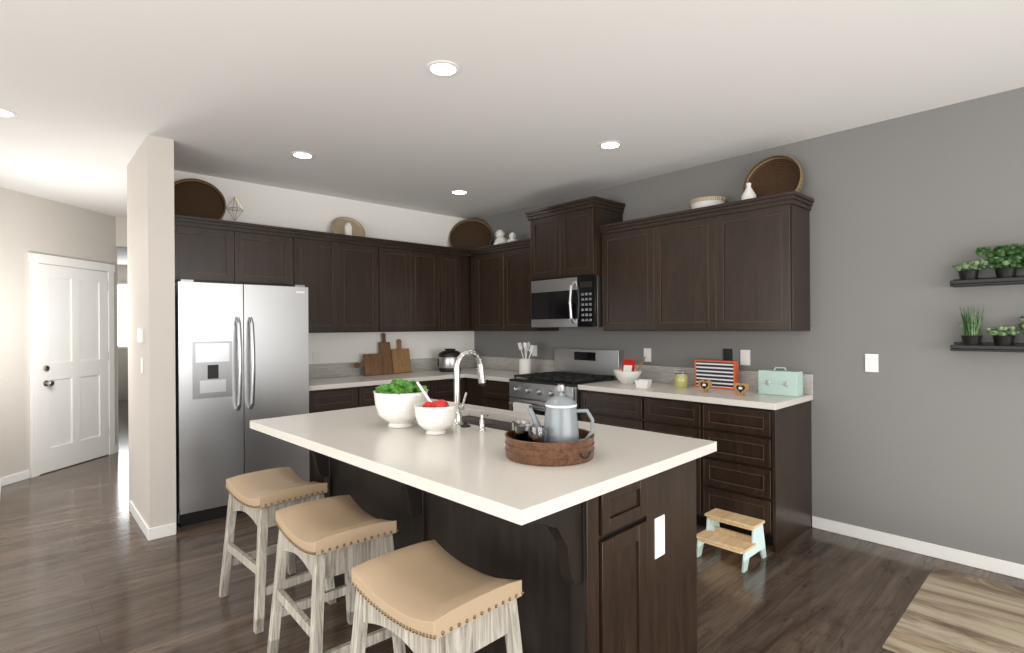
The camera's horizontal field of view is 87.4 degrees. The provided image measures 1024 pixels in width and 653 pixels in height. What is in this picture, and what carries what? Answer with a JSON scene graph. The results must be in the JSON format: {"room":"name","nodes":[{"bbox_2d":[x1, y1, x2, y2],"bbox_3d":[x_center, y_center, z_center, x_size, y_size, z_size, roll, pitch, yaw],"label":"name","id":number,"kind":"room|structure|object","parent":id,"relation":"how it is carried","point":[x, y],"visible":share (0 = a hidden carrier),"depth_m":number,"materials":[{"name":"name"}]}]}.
{"room":"kitchen","nodes":[
{"label":"kitchen","id":0,"kind":"room"},
{"bbox_2d":[0,187,118,477],"bbox_3d":[-4.593,0.081,5.417,0.120,2.674,1.399,0,0,3],"label":"wall","id":1,"kind":"structure","parent":0,"point":[33,224],"depth_m":5.00,"materials":[{"name":"grey paint"}]},
{"bbox_2d":[0,477,2,496],"bbox_3d":[-4.372,1.378,4.554,0.040,0.078,0.600,0,0,-43],"label":"baseboard","id":2,"kind":"structure","parent":1,"relation":"attached to","point":[1,479],"depth_m":4.74,"materials":[{"name":"white"}]},
{"bbox_2d":[28,252,114,477],"bbox_3d":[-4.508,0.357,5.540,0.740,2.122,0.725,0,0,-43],"label":"entry door","id":3,"kind":"structure","parent":1,"relation":"in","point":[72,365],"depth_m":5.48,"materials":[{"name":"white wood"}]},
{"bbox_2d":[116,217,126,247],"bbox_3d":[-4.183,-1.091,6.472,0.990,0.334,0.120,0,0,-43],"label":"wall","id":4,"kind":"structure","parent":0,"point":[121,232],"depth_m":6.13,"materials":[{"name":"grey paint"}]},
{"bbox_2d":[117,265,127,399],"bbox_3d":[-7.900,0.103,10.506,1.230,2.674,0.120,0,0,-43],"label":"wall","id":5,"kind":"structure","parent":0,"point":[122,355],"depth_m":10.61,"materials":[{"name":"grey paint"}]},
{"bbox_2d":[117,283,127,348],"bbox_3d":[-7.845,-0.230,10.451,0.820,1.300,0.033,0,0,-43],"label":"window","id":6,"kind":"structure","parent":5,"relation":"in","point":[122,290],"depth_m":10.58,"materials":[{"name":"white"}]},
{"bbox_2d":[127,135,175,527],"bbox_3d":[-2.653,0.069,3.924,0.150,2.674,0.910,0,0,-43],"label":"wall","id":7,"kind":"structure","parent":0,"point":[151,312],"depth_m":3.62,"materials":[{"name":"grey paint"}]},
{"bbox_2d":[137,328,143,342],"bbox_3d":[-2.521,0.056,3.654,0.022,0.096,0.242,0,0,-43],"label":"thermostat","id":8,"kind":"object","parent":7,"relation":"attached to","point":[140,335],"depth_m":3.67,"materials":[{"name":"white plastic"}]},
{"bbox_2d":[141,357,142,373],"bbox_3d":[-2.483,0.257,3.615,0.022,0.106,0.043,0,0,-43],"label":"light switch","id":9,"kind":"object","parent":7,"relation":"attached to","point":[141,357],"depth_m":3.70,"materials":[{"name":"white plastic"}]},
{"bbox_2d":[129,500,156,540],"bbox_3d":[-2.651,1.367,3.828,0.036,0.078,0.803,0,0,-43],"label":"baseboard","id":10,"kind":"structure","parent":7,"relation":"attached to","point":[150,533],"depth_m":3.68,"materials":[{"name":"white"}]},
{"bbox_2d":[174,170,473,363],"bbox_3d":[-1.679,0.062,5.361,3.230,2.674,0.120,0,0,-43],"label":"wall","id":11,"kind":"structure","parent":0,"point":[272,206],"depth_m":5.32,"materials":[{"name":"white paint"}]},
{"bbox_2d":[174,214,245,283],"bbox_3d":[-2.511,-0.591,4.293,0.558,0.471,0.322,0,0,-43],"label":"upper cabinet","id":12,"kind":"object","parent":11,"relation":"attached to","point":[207,250],"depth_m":4.21,"materials":[{"name":"black wood"}]},
{"bbox_2d":[174,178,225,219],"bbox_3d":[-2.551,-0.995,4.319,0.436,0.436,0.049,0,-17,-31],"label":"tray","id":13,"kind":"object","parent":12,"relation":"on","point":[198,198],"visible":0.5,"depth_m":4.36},
{"bbox_2d":[226,197,242,220],"bbox_3d":[-2.345,-0.946,4.534,0.100,0.318,0.100,0,0,2],"label":"star","id":14,"kind":"object","parent":12,"relation":"on","point":[227,208],"visible":0.73,"depth_m":4.52,"materials":[{"name":"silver metal"}]},
{"bbox_2d":[246,226,293,285],"bbox_3d":[-2.199,-0.593,4.581,0.528,0.471,0.322,0,0,-43],"label":"upper cabinet","id":15,"kind":"object","parent":11,"relation":"attached to","point":[269,249],"depth_m":4.51,"materials":[{"name":"black wood"}]},
{"bbox_2d":[312,352,319,363],"bbox_3d":[-1.865,0.290,5.100,0.072,0.115,0.008,0,0,-43],"label":"electrical outlet","id":16,"kind":"object","parent":11,"relation":"attached to","point":[315,357],"visible":1,"depth_m":5.10,"materials":[{"name":"white plastic"}]},
{"bbox_2d":[290,230,345,332],"bbox_3d":[-1.832,-0.390,4.919,0.468,0.881,0.322,0,0,-43],"label":"upper cabinet","id":17,"kind":"object","parent":11,"relation":"attached to","point":[319,259],"depth_m":4.83,"materials":[{"name":"black wood"}]},
{"bbox_2d":[346,235,385,331],"bbox_3d":[-1.549,-0.392,5.181,0.537,0.881,0.322,0,0,-43],"label":"upper cabinet","id":18,"kind":"object","parent":11,"relation":"attached to","point":[352,283],"depth_m":5.11,"materials":[{"name":"black wood"}]},
{"bbox_2d":[331,217,364,236],"bbox_3d":[-1.590,-0.936,5.206,0.330,0.330,0.034,0,-30,-37],"label":"plate","id":19,"kind":"object","parent":18,"relation":"on","point":[338,224],"visible":0.48,"depth_m":5.25,"materials":[{"name":"wicker"}]},
{"bbox_2d":[345,222,351,234],"bbox_3d":[-1.544,-0.890,5.053,0.044,0.194,0.058,0,0,39],"label":"house","id":20,"kind":"object","parent":18,"relation":"on","point":[348,228],"visible":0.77,"depth_m":5.04,"materials":[{"name":"white ceramic"}]},
{"bbox_2d":[309,356,473,378],"bbox_3d":[-1.276,0.414,5.639,2.260,0.134,0.011,0,0,-43],"label":"tile backsplash","id":21,"kind":"structure","parent":11,"relation":"attached to","point":[330,369],"depth_m":5.33,"materials":[{"name":"grey tile"}]},
{"bbox_2d":[386,242,417,331],"bbox_3d":[-1.273,-0.394,5.435,0.488,0.881,0.322,0,0,-43],"label":"upper cabinet","id":22,"kind":"object","parent":11,"relation":"attached to","point":[401,257],"depth_m":5.38,"materials":[{"name":"black wood"}]},
{"bbox_2d":[418,246,445,331],"bbox_3d":[-1.002,-0.396,5.686,0.488,0.881,0.322,0,0,-43],"label":"upper cabinet","id":23,"kind":"object","parent":11,"relation":"attached to","point":[431,259],"depth_m":5.62,"materials":[{"name":"black wood"}]},
{"bbox_2d":[446,247,461,330],"bbox_3d":[-0.801,-0.397,5.871,0.333,0.881,0.322,0,0,-43],"label":"upper cabinet","id":24,"kind":"object","parent":11,"relation":"attached to","point":[453,258],"depth_m":5.82,"materials":[{"name":"black wood"}]},
{"bbox_2d":[462,250,470,330],"bbox_3d":[-0.534,-0.399,6.118,0.510,0.881,0.322,0,0,-43],"label":"upper cabinet","id":25,"kind":"object","parent":11,"relation":"attached to","point":[466,260],"depth_m":5.95,"materials":[{"name":"black wood"}]},
{"bbox_2d":[449,219,492,255],"bbox_3d":[-0.470,-1.027,6.146,0.500,0.500,0.059,0,-25,2],"label":"woven tray","id":26,"kind":"object","parent":25,"relation":"on","point":[468,234],"visible":0.77,"depth_m":6.18,"materials":[{"name":"brown wicker"}]},
{"bbox_2d":[0,400,1023,652],"bbox_3d":[-3.198,1.434,3.868,8.500,0.050,18.000,0,0,-43],"label":"floor","id":27,"kind":"structure","parent":0,"point":[86,566],"depth_m":2.87,"materials":[{"name":"brown wood"}]},
{"bbox_2d":[175,279,309,526],"bbox_3d":[-2.193,0.531,4.276,0.918,1.743,0.764,0,0,-43],"label":"refrigerator","id":28,"kind":"object","parent":27,"relation":"on","point":[241,356],"visible":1,"depth_m":3.97,"materials":[{"name":"silver metal"}]},
{"bbox_2d":[219,467,336,633],"bbox_3d":[-1.210,1.085,2.752,0.420,0.622,0.529,0,0,-43],"label":"stool","id":29,"kind":"object","parent":27,"relation":"on","point":[260,498],"visible":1,"depth_m":2.65,"materials":[{"name":"white wood"}]},
{"bbox_2d":[267,495,405,652],"bbox_3d":[-0.739,1.082,2.235,0.411,0.622,0.523,0,0,-43],"label":"stool","id":30,"kind":"object","parent":27,"relation":"on","point":[323,539],"visible":0.96,"depth_m":2.14,"materials":[{"name":"white wood"}]},
{"bbox_2d":[309,386,368,482],"bbox_3d":[-1.704,0.962,4.824,0.521,0.876,0.622,0,0,-43],"label":"base cabinet","id":31,"kind":"object","parent":27,"relation":"on","point":[340,398],"depth_m":4.58,"materials":[{"name":"black wood"}]},
{"bbox_2d":[309,367,504,390],"bbox_3d":[-1.061,0.500,5.406,2.259,0.040,0.642,0,0,-43],"label":"countertop","id":32,"kind":"structure","parent":31,"relation":"on","point":[342,382],"depth_m":5.09,"materials":[{"name":"stone"}]},
{"bbox_2d":[354,353,382,375],"bbox_3d":[-1.431,0.374,5.336,0.303,0.214,0.049,0,0,-43],"label":"cutting board","id":33,"kind":"object","parent":32,"relation":"on","point":[371,364],"visible":1,"depth_m":5.35,"materials":[{"name":"brown wood"}]},
{"bbox_2d":[379,333,392,373],"bbox_3d":[-1.305,0.269,5.518,0.125,0.422,0.092,0,0,-43],"label":"cutting board","id":34,"kind":"object","parent":32,"relation":"on","point":[384,349],"visible":0.92,"depth_m":5.51,"materials":[{"name":"brown wood"}]},
{"bbox_2d":[391,339,411,373],"bbox_3d":[-1.174,0.301,5.648,0.215,0.355,0.087,0,0,-43],"label":"cutting board","id":35,"kind":"object","parent":32,"relation":"on","point":[400,358],"visible":0.94,"depth_m":5.63,"materials":[{"name":"brown wood"}]},
{"bbox_2d":[437,348,460,371],"bbox_3d":[-0.672,0.354,5.813,0.255,0.245,0.255,0,0,-43],"label":"pressure cooker","id":36,"kind":"object","parent":32,"relation":"on","point":[446,360],"visible":0.85,"depth_m":5.71,"materials":[{"name":"silver metal"}]},
{"bbox_2d":[369,380,436,405],"bbox_3d":[-1.284,0.959,5.213,0.896,0.876,0.622,0,0,-43],"label":"base cabinet","id":37,"kind":"object","parent":27,"relation":"on","point":[431,385],"depth_m":5.22,"materials":[{"name":"black wood"}]},
{"bbox_2d":[350,540,523,652],"bbox_3d":[-0.244,1.078,1.698,0.411,0.622,0.523,0,0,-43],"label":"stool","id":38,"kind":"object","parent":27,"relation":"on","point":[432,596],"visible":1,"depth_m":1.62,"materials":[{"name":"beige leather"}]},
{"bbox_2d":[437,378,464,402],"bbox_3d":[-0.879,0.956,5.586,0.479,0.876,0.622,0,0,-43],"label":"base cabinet","id":39,"kind":"object","parent":27,"relation":"on","point":[445,387],"depth_m":5.40,"materials":[{"name":"black wood"}]},
{"bbox_2d":[465,378,466,403],"bbox_3d":[-0.494,0.954,5.942,0.705,0.876,0.622,0,0,-43],"label":"base cabinet","id":40,"kind":"object","parent":27,"relation":"on","point":[465,378],"depth_m":5.57,"materials":[{"name":"black wood"}]},
{"bbox_2d":[268,434,696,652],"bbox_3d":[-0.237,0.952,2.505,1.061,0.875,1.832,0,0,-45],"label":"kitchen island","id":41,"kind":"object","parent":27,"relation":"on","point":[597,553],"depth_m":1.94,"materials":[{"name":"wood"}]},
{"bbox_2d":[250,399,716,525],"bbox_3d":[-0.258,0.495,2.482,1.150,0.040,1.958,0,0,-45],"label":"island countertop","id":42,"kind":"structure","parent":41,"relation":"on","point":[469,467],"depth_m":1.97,"materials":[{"name":"white stone"}]},
{"bbox_2d":[373,379,427,427],"bbox_3d":[-0.535,0.362,2.584,0.261,0.227,0.290,0,0,-43],"label":"bowl","id":43,"kind":"object","parent":42,"relation":"on","point":[396,400],"visible":0.98,"depth_m":2.49,"materials":[{"name":"ceramic"}]},
{"bbox_2d":[414,382,457,434],"bbox_3d":[-0.345,0.362,2.408,0.197,0.226,0.233,0,0,-43],"label":"bowl","id":44,"kind":"object","parent":42,"relation":"on","point":[437,417],"visible":1,"depth_m":2.34,"materials":[{"name":"ceramic"}]},
{"bbox_2d":[451,354,489,429],"bbox_3d":[-0.150,0.302,2.601,0.231,0.344,0.262,0,0,-45],"label":"faucet","id":45,"kind":"object","parent":42,"relation":"on","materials":[{"name":"silver metal"}]},
{"bbox_2d":[466,410,541,429],"bbox_3d":[-0.100,0.613,2.748,0.344,0.239,0.765,0,0,-45],"label":"sink","id":46,"kind":"object","parent":42,"relation":"in","point":[502,423],"depth_m":2.89,"materials":[{"name":"grey metal"}]},
{"bbox_2d":[505,426,594,466],"bbox_3d":[0.138,0.431,1.973,0.330,0.080,0.346,0,0,-43],"label":"copper tray","id":47,"kind":"object","parent":42,"relation":"on","point":[550,454],"visible":0.81,"depth_m":1.83,"materials":[{"name":"brown wood"}]},
{"bbox_2d":[512,420,529,438],"bbox_3d":[0.034,0.409,2.020,0.068,0.105,0.068,0,0,-43],"label":"glass mug","id":48,"kind":"object","parent":47,"relation":"on","point":[514,423],"visible":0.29,"depth_m":2.01,"materials":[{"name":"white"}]},
{"bbox_2d":[515,424,532,441],"bbox_3d":[0.045,0.409,1.949,0.068,0.105,0.068,0,0,-43],"label":"glass mug","id":49,"kind":"object","parent":47,"relation":"on","point":[521,432],"visible":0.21,"depth_m":1.92,"materials":[{"name":"white"}]},
{"bbox_2d":[527,427,546,442],"bbox_3d":[0.088,0.408,1.880,0.068,0.105,0.068,0,0,-43],"label":"glass mug","id":50,"kind":"object","parent":47,"relation":"on","point":[537,434],"visible":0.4,"depth_m":1.85,"materials":[{"name":"white"}]},
{"bbox_2d":[527,384,593,442],"bbox_3d":[0.177,0.334,1.965,0.144,0.252,0.209,0,0,-43],"label":"kettle","id":51,"kind":"object","parent":47,"relation":"on","point":[561,420],"visible":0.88,"depth_m":1.92,"materials":[{"name":"grey metal"}]},
{"bbox_2d":[467,378,511,409],"bbox_3d":[0.002,0.951,5.466,0.622,0.875,0.734,0,0,-43],"label":"base cabinet","id":52,"kind":"object","parent":27,"relation":"on","point":[492,394],"visible":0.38,"depth_m":5.26,"materials":[{"name":"black wood"}]},
{"bbox_2d":[465,370,540,381],"bbox_3d":[-0.004,0.493,5.453,0.642,0.040,0.720,0,0,-43],"label":"countertop","id":53,"kind":"structure","parent":52,"relation":"on","point":[505,376],"depth_m":5.38,"materials":[{"name":"stone"}]},
{"bbox_2d":[518,342,534,373],"bbox_3d":[0.158,0.309,5.366,0.158,0.325,0.191,0,0,-43],"label":"utensil crock","id":54,"kind":"object","parent":53,"relation":"on","point":[525,365],"visible":0.92,"depth_m":5.33,"materials":[{"name":"white ceramic"}]},
{"bbox_2d":[509,348,622,420],"bbox_3d":[0.467,0.797,4.861,0.753,1.175,0.776,0,0,-43],"label":"gas range","id":55,"kind":"object","parent":27,"relation":"on","point":[574,368],"visible":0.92,"depth_m":4.83,"materials":[{"name":"silver metal"}]},
{"bbox_2d":[513,402,530,412],"bbox_3d":[0.090,0.814,4.731,0.036,0.287,0.200,0,0,-43],"label":"towel","id":56,"kind":"object","parent":55,"relation":"hanging from","point":[520,407],"visible":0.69,"depth_m":4.72,"materials":[{"name":"white fabric"}]},
{"bbox_2d":[580,390,631,428],"bbox_3d":[1.016,0.944,4.368,0.622,0.876,0.679,0,0,-43],"label":"base cabinet","id":57,"kind":"object","parent":27,"relation":"on","point":[612,409],"depth_m":4.20,"materials":[{"name":"black wood"}]},
{"bbox_2d":[578,380,812,409],"bbox_3d":[1.304,0.484,4.037,0.642,0.040,1.561,0,0,-43],"label":"countertop","id":58,"kind":"structure","parent":57,"relation":"on","point":[752,398],"depth_m":3.75,"materials":[{"name":"stone"}]},
{"bbox_2d":[613,357,645,383],"bbox_3d":[0.970,0.352,4.432,0.236,0.228,0.273,0,0,-43],"label":"mixing bowl","id":59,"kind":"object","parent":58,"relation":"on","point":[627,373],"visible":1,"depth_m":4.39,"materials":[{"name":"white ceramic"}]},
{"bbox_2d":[635,379,651,387],"bbox_3d":[1.017,0.436,4.146,0.104,0.058,0.104,0,0,32],"label":"bowl","id":60,"kind":"object","parent":58,"relation":"on","point":[642,383],"visible":1,"depth_m":4.11,"materials":[{"name":"white ceramic"}]},
{"bbox_2d":[674,371,687,387],"bbox_3d":[1.307,0.401,4.142,0.100,0.125,0.100,0,0,-43],"label":"jar","id":61,"kind":"object","parent":58,"relation":"on","point":[680,379],"visible":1,"depth_m":4.10,"materials":[{"name":"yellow glass"}]},
{"bbox_2d":[698,380,711,392],"bbox_3d":[1.379,0.419,3.827,0.040,0.087,0.096,0,0,-43],"label":"heart ornament","id":62,"kind":"object","parent":58,"relation":"on","point":[704,385],"visible":1,"depth_m":3.81,"materials":[{"name":"brown wood"}]},
{"bbox_2d":[694,359,738,389],"bbox_3d":[1.552,0.356,4.075,0.066,0.211,0.320,0,0,-43],"label":"striped box","id":63,"kind":"object","parent":58,"relation":"on","point":[721,374],"visible":0.77,"depth_m":4.04,"materials":[{"name":"orange wood"}]},
{"bbox_2d":[734,383,748,395],"bbox_3d":[1.548,0.418,3.615,0.040,0.087,0.096,0,0,-43],"label":"heart ornament","id":64,"kind":"object","parent":58,"relation":"on","point":[741,389],"visible":1,"depth_m":3.60,"materials":[{"name":"brown wood"}]},
{"bbox_2d":[758,367,802,396],"bbox_3d":[1.832,0.365,3.660,0.118,0.189,0.256,0,0,-43],"label":"case","id":65,"kind":"object","parent":58,"relation":"on","point":[785,382],"visible":1,"depth_m":3.61,"materials":[{"name":"teal metal"}]},
{"bbox_2d":[632,395,687,436],"bbox_3d":[1.333,0.942,4.024,0.622,0.876,0.528,0,0,-43],"label":"base cabinet","id":66,"kind":"object","parent":27,"relation":"on","point":[652,414],"depth_m":3.86,"materials":[{"name":"black wood"}]},
{"bbox_2d":[696,508,765,572],"bbox_3d":[1.315,1.264,3.219,0.309,0.230,0.307,0,0,-43],"label":"step stool","id":67,"kind":"object","parent":27,"relation":"on","point":[713,533],"visible":1,"depth_m":3.18,"materials":[{"name":"beige wood"}]},
{"bbox_2d":[688,400,811,552],"bbox_3d":[1.651,0.940,3.680,0.622,0.876,0.546,0,0,-43],"label":"base cabinet","id":68,"kind":"object","parent":27,"relation":"on","point":[757,464],"depth_m":3.46,"materials":[{"name":"black wood"}]},
{"bbox_2d":[882,566,1023,652],"bbox_3d":[2.748,1.364,1.873,1.130,0.012,2.200,0,0,-43],"label":"dining rug","id":69,"kind":"object","parent":27,"relation":"on","point":[949,611],"visible":0.98,"depth_m":2.51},
{"bbox_2d":[0,0,1023,264],"bbox_3d":[-3.216,-1.290,3.868,8.500,0.050,18.000,0,0,-43],"label":"ceiling","id":70,"kind":"structure","parent":0,"point":[534,102],"depth_m":2.85,"materials":[{"name":"white paint"}]},
{"bbox_2d":[0,108,17,117],"bbox_3d":[-3.011,-1.263,3.146,0.163,0.006,0.163,0,0,41],"label":"recessed light","id":71,"kind":"object","parent":70,"relation":"in","point":[6,113],"depth_m":3.17,"materials":[{"name":"white plastic"}]},
{"bbox_2d":[291,151,313,158],"bbox_3d":[-1.549,-1.272,3.965,0.163,0.006,0.163,0,0,23],"label":"recessed light","id":72,"kind":"object","parent":70,"relation":"in","point":[298,154],"depth_m":3.96,"materials":[{"name":"white plastic"}]},
{"bbox_2d":[426,60,459,76],"bbox_3d":[-0.341,-1.280,2.657,0.163,0.006,0.163,0,0,23],"label":"recessed light","id":73,"kind":"object","parent":70,"relation":"in","point":[441,68],"depth_m":2.65,"materials":[{"name":"white plastic"}]},
{"bbox_2d":[451,190,467,194],"bbox_3d":[-0.500,-1.279,5.084,0.163,0.006,0.163,0,0,23],"label":"recessed light","id":74,"kind":"object","parent":70,"relation":"in","point":[458,192],"depth_m":5.08,"materials":[{"name":"white plastic"}]},
{"bbox_2d":[598,141,621,148],"bbox_3d":[0.694,-1.287,3.791,0.163,0.006,0.163,0,0,23],"label":"recessed light","id":75,"kind":"object","parent":70,"relation":"in","point":[608,144],"depth_m":3.79,"materials":[{"name":"white"}]},
{"bbox_2d":[474,87,1023,564],"bbox_3d":[1.753,0.039,4.113,0.120,2.674,11.630,0,0,-43],"label":"wall","id":76,"kind":"structure","parent":0,"point":[918,435],"depth_m":3.32,"materials":[{"name":"grey paint"}]},
{"bbox_2d":[470,247,496,330],"bbox_3d":[-0.139,-0.402,5.830,0.323,0.881,0.621,0,0,-43],"label":"upper cabinet","id":77,"kind":"object","parent":76,"relation":"attached to","point":[483,260],"depth_m":5.78,"materials":[{"name":"black wood"}]},
{"bbox_2d":[493,230,507,244],"bbox_3d":[-0.116,-0.925,5.776,0.198,0.246,0.187,0,0,-43],"label":"gourd","id":78,"kind":"object","parent":77,"relation":"on","point":[500,235],"visible":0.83,"depth_m":5.71,"materials":[{"name":"white ceramic"}]},
{"bbox_2d":[507,232,516,241],"bbox_3d":[0.005,-0.897,5.616,0.142,0.188,0.142,0,0,-43],"label":"gourd","id":79,"kind":"object","parent":77,"relation":"on","point":[512,236],"visible":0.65,"depth_m":5.57,"materials":[{"name":"white ceramic"}]},
{"bbox_2d":[474,356,554,371],"bbox_3d":[0.016,0.405,5.895,0.013,0.134,1.341,0,0,-43],"label":"tile backsplash","id":80,"kind":"structure","parent":76,"relation":"attached to","point":[537,365],"depth_m":5.90,"materials":[{"name":"grey tile"}]},
{"bbox_2d":[497,239,558,330],"bbox_3d":[0.172,-0.404,5.493,0.323,0.881,0.531,0,0,-43],"label":"upper cabinet","id":81,"kind":"object","parent":76,"relation":"attached to","point":[514,312],"depth_m":5.44,"materials":[{"name":"black wood"}]},
{"bbox_2d":[532,345,536,355],"bbox_3d":[0.238,0.246,5.660,0.008,0.115,0.072,0,0,-43],"label":"electrical outlet","id":82,"kind":"object","parent":76,"relation":"attached to","point":[534,353],"visible":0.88,"depth_m":5.65,"materials":[{"name":"white plastic"}]},
{"bbox_2d":[525,199,624,282],"bbox_3d":[0.581,-0.752,4.976,0.420,0.609,0.782,0,0,-43],"label":"upper cabinet","id":83,"kind":"object","parent":76,"relation":"attached to","point":[565,242],"depth_m":4.79,"materials":[{"name":"black wood"}]},
{"bbox_2d":[531,275,602,327],"bbox_3d":[0.567,-0.222,4.959,0.464,0.445,0.772,0,0,-43],"label":"microwave","id":84,"kind":"object","parent":83,"relation":"attached to","point":[571,302],"visible":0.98,"depth_m":4.79,"materials":[{"name":"silver metal"}]},
{"bbox_2d":[600,219,644,330],"bbox_3d":[1.083,-0.410,4.507,0.323,0.881,0.578,0,0,-43],"label":"upper cabinet","id":85,"kind":"object","parent":76,"relation":"attached to","point":[622,244],"depth_m":4.45,"materials":[{"name":"black wood"}]},
{"bbox_2d":[644,348,650,361],"bbox_3d":[1.174,0.240,4.646,0.008,0.115,0.072,0,0,-43],"label":"electrical outlet","id":86,"kind":"object","parent":76,"relation":"attached to","point":[647,353],"visible":0.92,"depth_m":4.64,"materials":[{"name":"white plastic"}]},
{"bbox_2d":[645,207,704,330],"bbox_3d":[1.411,-0.412,4.151,0.323,0.881,0.626,0,0,-43],"label":"upper cabinet","id":87,"kind":"object","parent":76,"relation":"attached to","point":[674,244],"depth_m":4.10,"materials":[{"name":"black wood"}]},
{"bbox_2d":[690,196,726,208],"bbox_3d":[1.490,-0.889,4.074,0.267,0.154,0.267,0,0,-43],"label":"bowl","id":88,"kind":"object","parent":87,"relation":"on","point":[699,202],"visible":0.4,"depth_m":3.97,"materials":[{"name":"white"}]},
{"bbox_2d":[634,365,812,393],"bbox_3d":[1.536,0.395,4.252,0.010,0.134,1.561,0,0,-43],"label":"tile backsplash","id":89,"kind":"structure","parent":76,"relation":"attached to","point":[666,374],"depth_m":4.36,"materials":[{"name":"grey tile"}]},
{"bbox_2d":[723,349,732,360],"bbox_3d":[1.659,0.222,4.121,0.008,0.115,0.072,0,0,-43],"label":"electrical outlet","id":90,"kind":"object","parent":76,"relation":"attached to","point":[727,354],"visible":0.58,"depth_m":4.12,"materials":[{"name":"black plastic"}]},
{"bbox_2d":[740,350,749,364],"bbox_3d":[1.750,0.227,4.022,0.008,0.115,0.072,0,0,-43],"label":"electrical outlet","id":91,"kind":"object","parent":76,"relation":"attached to","point":[744,357],"visible":1,"depth_m":4.02,"materials":[{"name":"white plastic"}]},
{"bbox_2d":[705,191,812,330],"bbox_3d":[1.739,-0.414,3.796,0.323,0.881,0.578,0,0,-43],"label":"upper cabinet","id":92,"kind":"object","parent":76,"relation":"attached to","point":[741,265],"depth_m":3.65,"materials":[{"name":"black wood"}]},
{"bbox_2d":[741,182,755,199],"bbox_3d":[1.664,-0.917,3.765,0.103,0.206,0.101,0,0,-43],"label":"vase","id":93,"kind":"object","parent":92,"relation":"on","point":[749,193],"visible":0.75,"depth_m":3.74,"materials":[{"name":"white ceramic"}]},
{"bbox_2d":[743,155,803,196],"bbox_3d":[1.841,-1.009,3.776,0.396,0.396,0.089,0,-12,45],"label":"tray","id":94,"kind":"object","parent":92,"relation":"on","point":[774,174],"visible":0.62,"depth_m":3.81,"materials":[{"name":"brown wicker"}]},
{"bbox_2d":[865,354,878,371],"bbox_3d":[2.300,0.228,3.426,0.008,0.115,0.072,0,0,-43],"label":"light switch","id":95,"kind":"object","parent":76,"relation":"attached to","point":[871,362],"visible":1,"depth_m":3.42,"materials":[{"name":"white plastic"}]},
{"bbox_2d":[812,516,1023,579],"bbox_3d":[3.820,1.324,1.785,0.013,0.078,5.175,0,0,-43],"label":"baseboard","id":96,"kind":"structure","parent":76,"relation":"attached to","point":[1004,567],"depth_m":3.22,"materials":[{"name":"white wood"}]},
{"bbox_2d":[950,342,1023,351],"bbox_3d":[2.765,0.108,2.835,0.122,0.047,0.680,0,0,-43],"label":"plant ledge","id":97,"kind":"object","parent":76,"relation":"attached to","point":[987,347],"visible":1,"depth_m":2.94,"materials":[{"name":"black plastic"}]},
{"bbox_2d":[956,306,1023,345],"bbox_3d":[2.744,-0.004,2.864,0.163,0.246,0.565,0,0,-43],"label":"potted plants","id":98,"kind":"object","parent":97,"relation":"on","point":[971,332],"visible":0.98,"depth_m":2.98,"materials":[{"name":"green plant"}]},
{"bbox_2d":[950,276,1023,286],"bbox_3d":[2.762,-0.257,2.835,0.122,0.047,0.680,0,0,-43],"label":"plant ledge","id":99,"kind":"object","parent":76,"relation":"attached to","point":[995,281],"visible":1,"depth_m":2.93,"materials":[{"name":"black wood"}]},
{"bbox_2d":[952,244,1023,279],"bbox_3d":[2.734,-0.351,2.866,0.161,0.210,0.598,0,0,-43],"label":"potted plants","id":100,"kind":"object","parent":99,"relation":"on","point":[1003,259],"visible":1,"depth_m":2.92,"materials":[{"name":"green plant"}]}
]}

